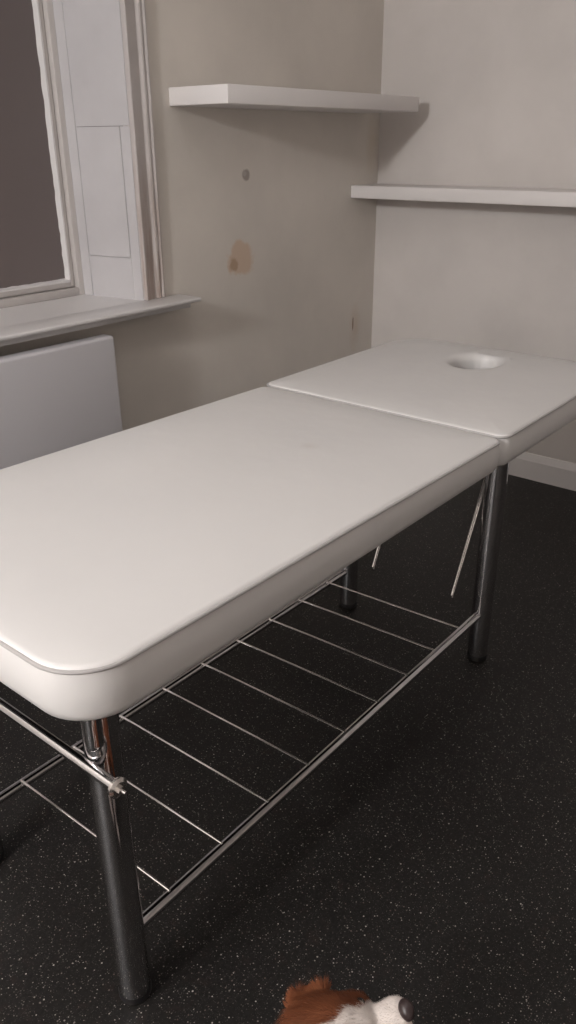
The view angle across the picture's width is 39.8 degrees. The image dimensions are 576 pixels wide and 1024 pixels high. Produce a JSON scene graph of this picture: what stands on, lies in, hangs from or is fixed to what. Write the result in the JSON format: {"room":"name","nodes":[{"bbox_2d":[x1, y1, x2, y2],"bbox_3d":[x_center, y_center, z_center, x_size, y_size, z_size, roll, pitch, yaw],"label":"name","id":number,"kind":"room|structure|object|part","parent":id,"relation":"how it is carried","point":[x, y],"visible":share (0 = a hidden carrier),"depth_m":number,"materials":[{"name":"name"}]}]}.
{"room":"massage treatment room","nodes":[
{"label":"massage treatment room","id":0,"kind":"room"},
{"bbox_2d":[0,0,383,430],"bbox_3d":[-2.156,-0.423,0.975,0.450,2.700,7.516,19,31,35],"label":"wall","id":1,"kind":"structure","parent":0,"point":[260,221],"depth_m":2.98,"materials":[{"name":"beige paint"}]},
{"bbox_2d":[0,334,122,468],"bbox_3d":[-1.006,0.024,2.227,0.118,0.820,1.330,19,31,35],"label":"panel radiator","id":2,"kind":"object","parent":1,"relation":"attached to","point":[57,397],"visible":0.48,"depth_m":2.38,"materials":[{"name":"white metal"}]},
{"bbox_2d":[0,0,143,308],"bbox_3d":[-1.099,-1.176,1.948,0.337,1.470,1.540,19,31,35],"label":"window","id":3,"kind":"structure","parent":1,"relation":"in","point":[69,225],"depth_m":2.55,"materials":[{"name":"grey paint"}]},
{"bbox_3d":[-1.192,-1.203,2.036,0.006,1.340,1.304,19,31,35],"label":"pane","id":4,"kind":"part","parent":3,"relation":"part of","materials":[{"name":"clear glass"}]},
{"bbox_3d":[-1.201,-1.210,2.027,0.050,1.407,1.363,19,31,35],"label":"sash","id":5,"kind":"part","parent":3,"relation":"part of","materials":[{"name":"grey paint"}]},
{"bbox_3d":[-1.198,-1.210,2.022,0.080,1.467,1.533,19,31,35],"label":"frame","id":6,"kind":"part","parent":3,"relation":"part of","materials":[{"name":"grey paint"}]},
{"bbox_2d":[0,303,190,346],"bbox_3d":[-0.932,-0.435,2.146,0.088,0.020,1.783,19,31,35],"label":"trim","id":7,"kind":"structure","parent":1,"relation":"attached to","point":[67,330],"depth_m":2.44,"materials":[{"name":"white paint"}]},
{"bbox_2d":[0,294,200,341],"bbox_3d":[-1.049,-0.491,2.229,0.450,0.014,1.828,19,31,35],"label":"windowsill","id":8,"kind":"structure","parent":1,"relation":"attached to","point":[25,320],"depth_m":2.53,"materials":[{"name":"white paint"}]},
{"bbox_2d":[119,0,165,300],"bbox_3d":[-0.457,-1.417,2.395,0.022,1.516,0.089,19,31,35],"label":"trim","id":9,"kind":"structure","parent":1,"relation":"attached to","point":[133,12],"depth_m":2.51,"materials":[{"name":"paint"}]},
{"bbox_2d":[169,84,418,112],"bbox_3d":[0.071,-1.483,2.868,0.260,0.053,1.115,19,31,35],"label":"floating shelf","id":10,"kind":"object","parent":1,"relation":"attached to","point":[237,96],"visible":1,"depth_m":2.63,"materials":[{"name":"white laminate"}]},
{"bbox_2d":[0,474,575,1023],"bbox_3d":[-0.528,1.371,0.363,4.716,0.060,7.736,19,31,35],"label":"floor","id":11,"kind":"structure","parent":0,"point":[429,861],"depth_m":1.77,"materials":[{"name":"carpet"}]},
{"bbox_2d":[0,339,575,1004],"bbox_3d":[0.081,0.147,1.992,0.721,0.780,1.932,19,31,35],"label":"massage table","id":12,"kind":"object","parent":11,"relation":"on","point":[132,560],"visible":1,"depth_m":1.47,"materials":[{"name":"white leather"}]},
{"bbox_3d":[-0.628,0.416,1.530,0.056,0.658,0.056,19,31,35],"label":"leg","id":13,"kind":"part","parent":12,"relation":"part of","materials":[{"name":"silver metal"}]},
{"bbox_3d":[-0.273,0.536,1.266,0.056,0.658,0.056,19,31,35],"label":"leg","id":14,"kind":"part","parent":12,"relation":"part of","materials":[{"name":"silver metal"}]},
{"bbox_3d":[-0.216,0.395,2.075,0.021,0.021,1.248,19,31,35],"label":"rack rail","id":15,"kind":"part","parent":12,"relation":"part of","materials":[{"name":"silver metal"}]},
{"bbox_2d":[0,387,499,720],"bbox_3d":[-0.160,-0.038,1.579,0.711,0.094,1.170,19,31,35],"label":"cushion","id":16,"kind":"object","parent":12,"relation":"on","point":[129,558],"depth_m":1.36,"materials":[{"name":"white leather"}]},
{"bbox_3d":[0.139,0.500,1.803,0.023,0.028,1.248,19,31,35],"label":"rack rail","id":17,"kind":"part","parent":12,"relation":"part of","materials":[{"name":"silver metal"}]},
{"bbox_3d":[0.193,-0.012,2.439,0.056,0.658,0.056,19,31,35],"label":"leg","id":18,"kind":"part","parent":12,"relation":"part of","materials":[{"name":"silver metal"}]},
{"bbox_3d":[0.316,-0.072,2.307,0.005,0.462,0.224,19,31,35],"label":"prop rod","id":19,"kind":"part","parent":12,"relation":"part of","materials":[{"name":"silver metal"}]},
{"bbox_2d":[267,339,575,465],"bbox_3d":[0.449,-0.353,2.258,0.721,0.086,0.764,19,31,35],"label":"cushion","id":20,"kind":"object","parent":12,"relation":"on","point":[517,400],"depth_m":2.12,"materials":[{"name":"white leather"}]},
{"bbox_3d":[0.515,-0.004,2.159,0.005,0.462,0.224,19,31,35],"label":"prop rod","id":21,"kind":"part","parent":12,"relation":"part of","materials":[{"name":"silver metal"}]},
{"bbox_3d":[0.548,0.109,2.174,0.056,0.658,0.056,19,31,35],"label":"leg","id":22,"kind":"part","parent":12,"relation":"part of","materials":[{"name":"silver metal"}]},
{"bbox_2d":[275,973,414,1023],"bbox_3d":[-0.035,0.888,0.918,0.253,0.354,0.622,15,29,30],"label":"dog","id":23,"kind":"object","parent":11,"relation":"on","point":[313,1003],"visible":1,"depth_m":1.04},
{"bbox_2d":[371,0,575,462],"bbox_3d":[1.874,-1.136,2.449,4.716,2.700,0.120,19,31,35],"label":"wall","id":24,"kind":"structure","parent":0,"point":[494,81],"depth_m":3.25,"materials":[{"name":"white paint"}]},
{"bbox_2d":[351,184,575,206],"bbox_3d":[1.269,-1.091,2.785,2.416,0.050,0.204,19,31,35],"label":"floating shelf","id":25,"kind":"object","parent":24,"relation":"attached to","point":[438,193],"visible":1,"depth_m":3.10,"materials":[{"name":"white laminate"}]},
{"bbox_2d":[508,452,575,490],"bbox_3d":[2.000,0.113,2.824,4.098,0.116,0.018,19,31,35],"label":"baseboard","id":26,"kind":"structure","parent":24,"relation":"attached to","point":[547,470],"depth_m":3.47,"materials":[{"name":"white paint"}]}
]}

